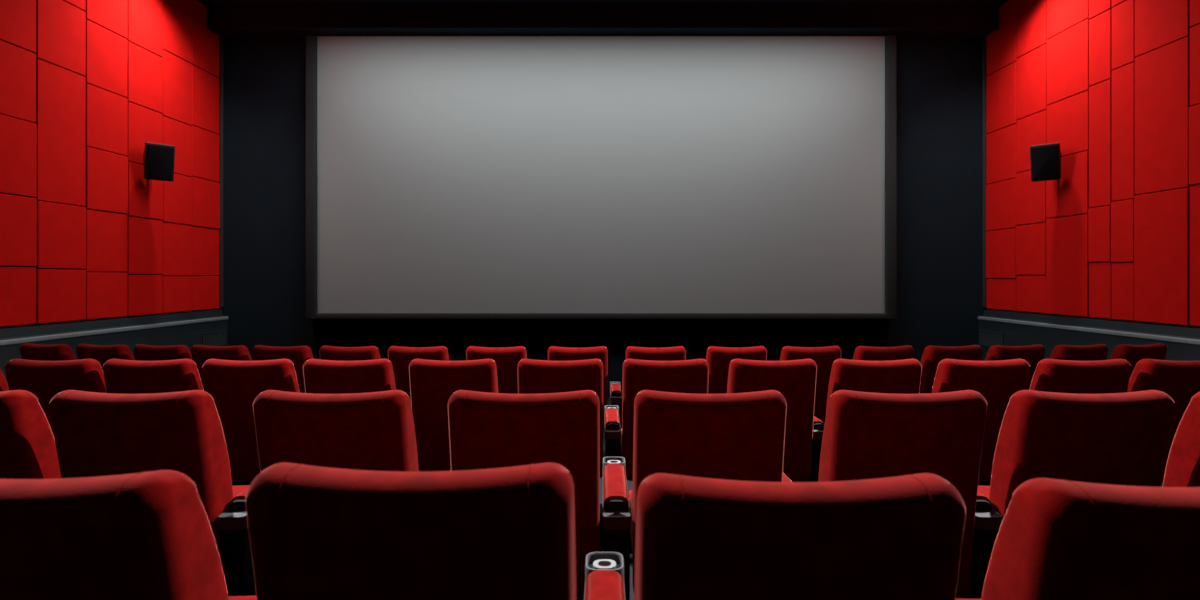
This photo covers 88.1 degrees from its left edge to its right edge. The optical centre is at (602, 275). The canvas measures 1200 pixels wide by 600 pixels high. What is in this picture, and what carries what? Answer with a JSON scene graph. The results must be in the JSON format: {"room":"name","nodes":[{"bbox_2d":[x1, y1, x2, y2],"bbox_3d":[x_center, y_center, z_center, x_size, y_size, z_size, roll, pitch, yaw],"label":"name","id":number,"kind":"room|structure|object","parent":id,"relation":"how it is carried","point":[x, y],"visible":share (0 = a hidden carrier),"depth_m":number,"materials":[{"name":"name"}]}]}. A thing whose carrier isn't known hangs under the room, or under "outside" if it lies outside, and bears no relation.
{"room":"auditorium","nodes":[
{"label":"auditorium","id":0,"kind":"room"},
{"bbox_2d":[0,0,219,328],"bbox_3d":[-6.254,-1.054,3.500,0.212,6.313,13.000,0,0,0],"label":"wall","id":1,"kind":"structure","parent":0,"point":[85,236],"depth_m":7.67,"materials":[{"name":"red fabric"}]},
{"bbox_2d":[0,310,227,383],"bbox_3d":[-6.112,1.265,3.502,0.155,1.440,12.985,0,0,0],"label":"baseboard","id":2,"kind":"structure","parent":1,"relation":"attached to","point":[186,329],"depth_m":7.86,"materials":[{"name":"grey metal"}]},
{"bbox_2d":[144,142,174,181],"bbox_3d":[-5.957,-1.516,8.308,0.320,0.491,0.436,0,0,-42],"label":"wall speaker","id":3,"kind":"object","parent":1,"relation":"attached to","point":[159,159],"visible":1,"depth_m":8.18,"materials":[{"name":"black plastic"}]},
{"bbox_2d":[202,330,226,345],"bbox_3d":[-6.043,0.990,9.660,0.012,0.250,0.600,0,0,0],"label":"air vent","id":4,"kind":"object","parent":1,"relation":"attached to","point":[205,336],"visible":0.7,"depth_m":9.65,"materials":[{"name":"metal"}]},
{"bbox_2d":[219,35,986,396],"bbox_3d":[0.000,-0.979,10.075,12.800,6.463,0.150,0,0,0],"label":"wall","id":5,"kind":"structure","parent":0,"point":[940,79],"depth_m":10.00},
{"bbox_2d":[220,36,222,306],"bbox_3d":[-6.143,-1.855,9.986,0.045,4.710,0.027,0,0,0],"label":"trim","id":6,"kind":"structure","parent":5,"relation":"attached to","point":[221,38],"depth_m":9.97,"materials":[{"name":"metal"}]},
{"bbox_2d":[306,34,896,319],"bbox_3d":[-0.030,-1.640,9.890,9.350,4.660,0.200,0,0,0],"label":"screen","id":7,"kind":"object","parent":5,"relation":"attached to","point":[449,176],"visible":0.94,"depth_m":9.86,"materials":[{"name":"grey fabric"}]},
{"bbox_2d":[208,5,997,36],"bbox_3d":[0.000,-4.027,9.805,12.260,0.364,0.370,0,0,0],"label":"ceiling","id":8,"kind":"structure","parent":5,"relation":"attached to","point":[224,20],"depth_m":9.62,"materials":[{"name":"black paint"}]},
{"bbox_2d":[983,36,985,306],"bbox_3d":[6.143,-1.855,9.986,0.045,4.710,0.027,0,0,0],"label":"trim","id":9,"kind":"structure","parent":5,"relation":"attached to","point":[984,38],"depth_m":9.97,"materials":[{"name":"metal"}]},
{"bbox_2d":[198,0,1007,6],"bbox_3d":[0.000,-4.285,3.550,12.800,0.150,13.300,0,0,0],"label":"ceiling","id":10,"kind":"structure","parent":0,"point":[205,2],"depth_m":9.54,"materials":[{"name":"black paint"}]},
{"bbox_2d":[782,473,791,481],"bbox_3d":[0.688,1.116,2.406,0.097,0.682,0.582,0,0,0],"label":"armrest","id":11,"kind":"object","parent":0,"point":[785,478],"visible":0.06,"depth_m":2.37,"materials":[{"name":"red fabric"}]},
{"bbox_2d":[600,397,1162,599],"bbox_3d":[0.000,1.630,3.600,12.800,1.078,13.200,0,0,0],"label":"floor","id":12,"kind":"structure","parent":0,"point":[629,483],"depth_m":3.94,"materials":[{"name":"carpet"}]},
{"bbox_2d":[0,368,8,391],"bbox_3d":[-3.840,1.024,3.980,0.503,1.076,0.810,0,0,0],"label":"chair","id":13,"kind":"object","parent":12,"relation":"on","point":[3,383],"visible":0.06,"depth_m":3.71,"materials":[{"name":"red fabric"}]},
{"bbox_2d":[0,390,60,478],"bbox_3d":[-2.175,0.920,2.410,0.503,1.076,0.810,0,0,0],"label":"chair","id":14,"kind":"object","parent":12,"relation":"on","point":[28,450],"visible":0.25,"depth_m":2.07,"materials":[{"name":"red fabric"}]},
{"bbox_2d":[20,343,76,360],"bbox_3d":[-5.129,1.166,6.107,0.503,1.076,0.810,0,0,13],"label":"chair","id":15,"kind":"object","parent":12,"relation":"on","point":[29,351],"visible":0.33,"depth_m":5.72,"materials":[{"name":"red fabric"}]},
{"bbox_2d":[5,359,106,434],"bbox_3d":[-3.234,1.024,3.980,0.503,1.076,0.810,0,0,0],"label":"chair","id":16,"kind":"object","parent":12,"relation":"on","point":[44,379],"visible":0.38,"depth_m":3.60,"materials":[{"name":"red fabric"}]},
{"bbox_2d":[76,343,134,369],"bbox_3d":[-4.496,1.157,5.978,0.503,1.076,0.810,0,0,11],"label":"chair","id":17,"kind":"object","parent":12,"relation":"on","point":[101,353],"visible":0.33,"depth_m":5.59,"materials":[{"name":"red fabric"}]},
{"bbox_2d":[0,470,256,599],"bbox_3d":[-0.915,0.847,1.315,0.503,1.076,0.810,0,0,0],"label":"chair","id":18,"kind":"object","parent":12,"relation":"on","point":[148,535],"visible":0.98,"depth_m":0.93,"materials":[{"name":"red fabric"}]},
{"bbox_2d":[228,596,256,599],"bbox_3d":[-0.915,0.928,1.410,0.498,0.146,0.620,0,0,0],"label":"seat cushion","id":19,"kind":"object","parent":18,"relation":"on","point":[230,597],"depth_m":1.65,"materials":[{"name":"red fabric"}]},
{"bbox_2d":[49,390,249,555],"bbox_3d":[-1.575,0.920,2.410,0.503,1.076,0.810,0,0,0],"label":"chair","id":20,"kind":"object","parent":12,"relation":"on","point":[96,434],"visible":0.48,"depth_m":2.04,"materials":[{"name":"red fabric"}]},
{"bbox_2d":[232,485,249,497],"bbox_3d":[-1.575,1.001,2.505,0.498,0.146,0.620,0,0,0],"label":"seat cushion","id":21,"kind":"object","parent":20,"relation":"on","point":[237,490],"depth_m":2.70,"materials":[{"name":"red fabric"}]},
{"bbox_2d":[103,359,203,393],"bbox_3d":[-2.665,1.024,3.980,0.503,1.076,0.810,0,0,0],"label":"chair","id":22,"kind":"object","parent":12,"relation":"on","point":[121,376],"visible":0.31,"depth_m":3.59,"materials":[{"name":"red fabric"}]},
{"bbox_2d":[133,344,191,360],"bbox_3d":[-3.894,1.150,5.871,0.503,1.076,0.810,0,0,10],"label":"chair","id":23,"kind":"object","parent":12,"relation":"on","point":[142,352],"visible":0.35,"depth_m":5.48,"materials":[{"name":"red fabric"}]},
{"bbox_2d":[191,345,251,390],"bbox_3d":[-3.326,1.144,5.784,0.503,1.076,0.810,0,0,8],"label":"chair","id":24,"kind":"object","parent":12,"relation":"on","point":[200,354],"visible":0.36,"depth_m":5.40,"materials":[{"name":"red fabric"}]},
{"bbox_2d":[218,488,256,595],"bbox_3d":[-1.273,1.116,2.406,0.097,0.682,0.582,0,0,0],"label":"armrest","id":25,"kind":"object","parent":12,"relation":"on","point":[235,546],"visible":0.09,"depth_m":2.13,"materials":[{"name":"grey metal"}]},
{"bbox_2d":[232,481,251,485],"bbox_3d":[-2.375,1.220,3.976,0.073,0.682,0.582,0,0,0],"label":"armrest","id":26,"kind":"object","parent":12,"relation":"on","point":[234,483],"visible":0.02,"depth_m":4.00,"materials":[{"name":"grey metal"}]},
{"bbox_2d":[202,359,299,480],"bbox_3d":[-2.085,1.024,3.980,0.503,1.076,0.810,0,0,0],"label":"chair","id":27,"kind":"object","parent":12,"relation":"on","point":[234,386],"visible":0.48,"depth_m":3.61,"materials":[{"name":"red fabric"}]},
{"bbox_2d":[253,345,313,392],"bbox_3d":[-2.747,1.139,5.710,0.503,1.076,0.810,0,0,7],"label":"chair","id":28,"kind":"object","parent":12,"relation":"on","point":[298,355],"visible":0.28,"depth_m":5.32,"materials":[{"name":"red fabric"}]},
{"bbox_2d":[253,390,418,472],"bbox_3d":[-0.905,0.920,2.410,0.503,1.076,0.810,0,0,0],"label":"chair","id":29,"kind":"object","parent":12,"relation":"on","point":[372,431],"visible":0.38,"depth_m":2.03,"materials":[{"name":"red fabric"}]},
{"bbox_2d":[303,359,395,393],"bbox_3d":[-1.500,1.024,3.980,0.503,1.076,0.810,0,0,0],"label":"chair","id":30,"kind":"object","parent":12,"relation":"on","point":[377,375],"visible":0.27,"depth_m":3.59,"materials":[{"name":"red fabric"}]},
{"bbox_2d":[319,345,380,360],"bbox_3d":[-2.146,1.135,5.647,0.503,1.076,0.810,0,0,5],"label":"chair","id":31,"kind":"object","parent":12,"relation":"on","point":[326,352],"visible":0.28,"depth_m":5.25,"materials":[{"name":"red fabric"}]},
{"bbox_2d":[245,462,576,599],"bbox_3d":[-0.298,0.841,1.315,0.503,1.088,0.810,0,0,0],"label":"chair","id":32,"kind":"object","parent":12,"relation":"on","point":[316,532],"visible":1,"depth_m":0.93,"materials":[{"name":"red fabric"}]},
{"bbox_2d":[388,346,448,401],"bbox_3d":[-1.552,1.132,5.601,0.503,1.076,0.810,0,0,4],"label":"chair","id":33,"kind":"object","parent":12,"relation":"on","point":[400,357],"visible":0.37,"depth_m":5.22,"materials":[{"name":"red fabric"}]},
{"bbox_2d":[409,359,497,471],"bbox_3d":[-0.883,1.024,3.980,0.503,1.076,0.810,0,0,0],"label":"chair","id":34,"kind":"object","parent":12,"relation":"on","point":[432,382],"visible":0.51,"depth_m":3.61,"materials":[{"name":"red fabric"}]},
{"bbox_2d":[466,346,526,393],"bbox_3d":[-0.888,1.129,5.566,0.503,1.076,0.810,0,0,2],"label":"chair","id":35,"kind":"object","parent":12,"relation":"on","point":[506,359],"visible":0.3,"depth_m":5.18,"materials":[{"name":"red fabric"}]},
{"bbox_2d":[448,390,599,599],"bbox_3d":[-0.263,0.920,2.410,0.503,1.076,0.810,0,0,0],"label":"chair","id":36,"kind":"object","parent":12,"relation":"on","point":[487,430],"visible":0.59,"depth_m":2.03,"materials":[{"name":"red fabric"}]},
{"bbox_2d":[517,359,602,477],"bbox_3d":[-0.250,1.024,3.980,0.503,1.076,0.810,0,0,0],"label":"chair","id":37,"kind":"object","parent":12,"relation":"on","point":[534,376],"visible":0.42,"depth_m":3.59,"materials":[{"name":"red fabric"}]},
{"bbox_2d":[548,346,607,431],"bbox_3d":[-0.209,1.128,5.551,0.503,1.076,0.810,0,0,1],"label":"chair","id":38,"kind":"object","parent":12,"relation":"on","point":[555,353],"visible":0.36,"depth_m":5.16,"materials":[{"name":"red fabric"}]},
{"bbox_2d":[584,552,625,599],"bbox_3d":[0.004,1.043,1.311,0.097,0.682,0.582,0,0,0],"label":"armrest","id":39,"kind":"object","parent":12,"relation":"on","point":[604,571],"visible":1,"depth_m":1.48,"materials":[{"name":"red fabric"}]},
{"bbox_2d":[605,405,620,456],"bbox_3d":[0.059,1.220,3.976,0.097,0.682,0.582,0,0,0],"label":"armrest","id":40,"kind":"object","parent":12,"relation":"on","point":[612,421],"visible":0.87,"depth_m":3.70,"materials":[{"name":"red fabric"}]},
{"bbox_2d":[610,382,621,456],"bbox_3d":[0.115,1.325,5.546,0.097,0.682,0.582,0,0,0],"label":"armrest","id":41,"kind":"object","parent":12,"relation":"on","point":[615,390],"visible":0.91,"depth_m":5.27,"materials":[{"name":"red fabric"}]},
{"bbox_2d":[603,457,630,599],"bbox_3d":[0.047,1.116,2.406,0.097,0.682,0.582,0,0,0],"label":"armrest","id":42,"kind":"object","parent":12,"relation":"on","point":[616,507],"visible":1,"depth_m":2.16,"materials":[{"name":"red fabric"}]},
{"bbox_2d":[626,346,685,360],"bbox_3d":[0.438,1.129,5.554,0.503,1.076,0.810,0,0,-1],"label":"chair","id":43,"kind":"object","parent":12,"relation":"on","point":[677,353],"visible":0.29,"depth_m":5.16,"materials":[{"name":"red fabric"}]},
{"bbox_2d":[620,359,708,480],"bbox_3d":[0.368,1.024,3.980,0.503,1.076,0.810,0,0,0],"label":"chair","id":44,"kind":"object","parent":12,"relation":"on","point":[680,376],"visible":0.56,"depth_m":3.60,"materials":[{"name":"red fabric"}]},
{"bbox_2d":[628,390,786,591],"bbox_3d":[0.357,0.920,2.410,0.503,1.076,0.810,0,0,0],"label":"chair","id":45,"kind":"object","parent":12,"relation":"on","point":[730,436],"visible":0.41,"depth_m":2.03,"materials":[{"name":"red fabric"}]},
{"bbox_2d":[628,489,632,555],"bbox_3d":[0.357,1.001,2.505,0.498,0.146,0.620,0,0,0],"label":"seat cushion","id":46,"kind":"object","parent":45,"relation":"on","point":[630,494],"depth_m":2.52,"materials":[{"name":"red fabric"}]},
{"bbox_2d":[706,346,766,393],"bbox_3d":[1.116,1.130,5.576,0.503,1.076,0.810,0,0,-3],"label":"chair","id":47,"kind":"object","parent":12,"relation":"on","point":[718,359],"visible":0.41,"depth_m":5.20,"materials":[{"name":"red fabric"}]},
{"bbox_2d":[727,359,816,480],"bbox_3d":[0.999,1.024,3.980,0.503,1.076,0.810,0,0,0],"label":"chair","id":48,"kind":"object","parent":12,"relation":"on","point":[795,380],"visible":0.49,"depth_m":3.61,"materials":[{"name":"red fabric"}]},
{"bbox_2d":[634,473,965,599],"bbox_3d":[0.306,0.849,1.315,0.503,1.071,0.810,0,0,0],"label":"chair","id":49,"kind":"object","parent":12,"relation":"on","point":[898,537],"visible":1,"depth_m":0.93,"materials":[{"name":"red fabric"}]},
{"bbox_2d":[792,416,823,481],"bbox_3d":[1.304,1.220,3.976,0.097,0.682,0.582,0,0,0],"label":"armrest","id":50,"kind":"object","parent":12,"relation":"on","point":[818,425],"visible":0.12,"depth_m":3.70,"materials":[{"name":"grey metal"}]},
{"bbox_2d":[780,346,840,423],"bbox_3d":[1.751,1.133,5.615,0.503,1.076,0.810,0,0,-4],"label":"chair","id":51,"kind":"object","parent":12,"relation":"on","point":[824,357],"visible":0.41,"depth_m":5.25,"materials":[{"name":"red fabric"}]},
{"bbox_2d":[826,359,921,412],"bbox_3d":[1.610,1.024,3.980,0.503,1.076,0.810,0,0,0],"label":"chair","id":52,"kind":"object","parent":12,"relation":"on","point":[892,376],"visible":0.31,"depth_m":3.59,"materials":[{"name":"red fabric"}]},
{"bbox_2d":[853,345,913,360],"bbox_3d":[2.391,1.137,5.671,0.503,1.076,0.810,0,0,-6],"label":"chair","id":53,"kind":"object","parent":12,"relation":"on","point":[866,353],"visible":0.27,"depth_m":5.28,"materials":[{"name":"red fabric"}]},
{"bbox_2d":[818,390,987,597],"bbox_3d":[1.018,0.920,2.410,0.503,1.076,0.810,0,0,0],"label":"chair","id":54,"kind":"object","parent":12,"relation":"on","point":[867,435],"visible":0.4,"depth_m":2.04,"materials":[{"name":"red fabric"}]},
{"bbox_2d":[919,345,981,393],"bbox_3d":[3.015,1.141,5.742,0.503,1.076,0.810,0,0,-7],"label":"chair","id":55,"kind":"object","parent":12,"relation":"on","point":[932,355],"visible":0.33,"depth_m":5.36,"materials":[{"name":"red fabric"}]},
{"bbox_2d":[932,359,1029,480],"bbox_3d":[2.240,1.024,3.980,0.503,1.076,0.810,0,0,0],"label":"chair","id":56,"kind":"object","parent":12,"relation":"on","point":[997,381],"visible":0.38,"depth_m":3.60,"materials":[{"name":"red fabric"}]},
{"bbox_2d":[963,491,1003,597],"bbox_3d":[1.326,1.116,2.406,0.097,0.682,0.582,0,0,0],"label":"armrest","id":57,"kind":"object","parent":12,"relation":"on","point":[987,523],"visible":0.12,"depth_m":2.13,"materials":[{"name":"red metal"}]},
{"bbox_2d":[978,481,990,485],"bbox_3d":[2.534,1.220,3.976,0.081,0.682,0.582,0,0,0],"label":"armrest","id":58,"kind":"object","parent":12,"relation":"on","point":[981,483],"visible":0.02,"depth_m":4.06,"materials":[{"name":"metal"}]},
{"bbox_2d":[985,344,1044,389],"bbox_3d":[3.621,1.147,5.828,0.503,1.076,0.810,0,0,-9],"label":"chair","id":59,"kind":"object","parent":12,"relation":"on","point":[1032,354],"visible":0.29,"depth_m":5.45,"materials":[{"name":"red fabric"}]},
{"bbox_2d":[977,390,1174,516],"bbox_3d":[1.634,0.920,2.410,0.503,1.076,0.810,0,0,0],"label":"chair","id":60,"kind":"object","parent":12,"relation":"on","point":[1110,438],"visible":0.47,"depth_m":2.04,"materials":[{"name":"red fabric"}]},
{"bbox_2d":[977,485,989,498],"bbox_3d":[1.634,1.001,2.505,0.498,0.146,0.620,0,0,0],"label":"seat cushion","id":61,"kind":"object","parent":60,"relation":"on","point":[984,490],"depth_m":2.68,"materials":[{"name":"red fabric"}]},
{"bbox_2d":[955,478,1199,599],"bbox_3d":[0.920,0.853,1.315,0.503,1.063,0.810,0,0,0],"label":"chair","id":62,"kind":"object","parent":12,"relation":"on","point":[1057,539],"visible":1,"depth_m":0.93,"materials":[{"name":"red fabric"}]},
{"bbox_2d":[955,598,980,599],"bbox_3d":[0.920,0.933,1.410,0.498,0.145,0.620,0,0,0],"label":"seat cushion","id":63,"kind":"object","parent":62,"relation":"on","point":[955,598],"depth_m":1.66,"materials":[{"name":"red fabric"}]},
{"bbox_2d":[1049,344,1107,360],"bbox_3d":[4.262,1.154,5.935,0.503,1.076,0.810,0,0,-10],"label":"chair","id":64,"kind":"object","parent":12,"relation":"on","point":[1095,352],"visible":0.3,"depth_m":5.55,"materials":[{"name":"red fabric"}]},
{"bbox_2d":[1029,359,1130,393],"bbox_3d":[2.828,1.024,3.980,0.503,1.076,0.810,0,0,0],"label":"chair","id":65,"kind":"object","parent":12,"relation":"on","point":[1050,375],"visible":0.34,"depth_m":3.60,"materials":[{"name":"red fabric"}]},
{"bbox_2d":[1109,343,1166,379],"bbox_3d":[4.906,1.163,6.060,0.503,1.076,0.810,0,0,-12],"label":"chair","id":66,"kind":"object","parent":12,"relation":"on","point":[1132,354],"visible":0.29,"depth_m":5.67,"materials":[{"name":"red fabric"}]},
{"bbox_2d":[1127,359,1199,480],"bbox_3d":[3.414,1.024,3.980,0.503,1.076,0.810,0,0,0],"label":"chair","id":67,"kind":"object","parent":12,"relation":"on","point":[1180,380],"visible":0.26,"depth_m":3.60,"materials":[{"name":"red fabric"}]},
{"bbox_2d":[1163,392,1199,486],"bbox_3d":[2.253,0.920,2.410,0.503,1.076,0.810,0,0,0],"label":"chair","id":68,"kind":"object","parent":12,"relation":"on","point":[1182,469],"visible":0.09,"depth_m":2.13,"materials":[{"name":"red fabric"}]},
{"bbox_2d":[986,0,1199,328],"bbox_3d":[6.254,-1.054,3.500,0.211,6.313,13.000,0,0,0],"label":"wall","id":69,"kind":"structure","parent":0,"point":[1116,83],"depth_m":7.74,"materials":[{"name":"red fabric"}]},
{"bbox_2d":[979,330,1003,346],"bbox_3d":[6.043,0.990,9.660,0.012,0.250,0.600,0,0,0],"label":"air vent","id":70,"kind":"object","parent":69,"relation":"attached to","point":[999,336],"visible":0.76,"depth_m":9.66,"materials":[{"name":"metal"}]},
{"bbox_2d":[1030,142,1060,181],"bbox_3d":[5.957,-1.516,8.328,0.320,0.491,0.436,0,0,42],"label":"wall speaker","id":71,"kind":"object","parent":69,"relation":"attached to","point":[1045,159],"visible":1,"depth_m":8.20,"materials":[{"name":"black plastic"}]},
{"bbox_2d":[978,310,1199,360],"bbox_3d":[6.112,1.265,3.502,0.155,1.440,12.985,0,0,0],"label":"baseboard","id":72,"kind":"structure","parent":69,"relation":"attached to","point":[1019,329],"depth_m":7.89,"materials":[{"name":"grey metal"}]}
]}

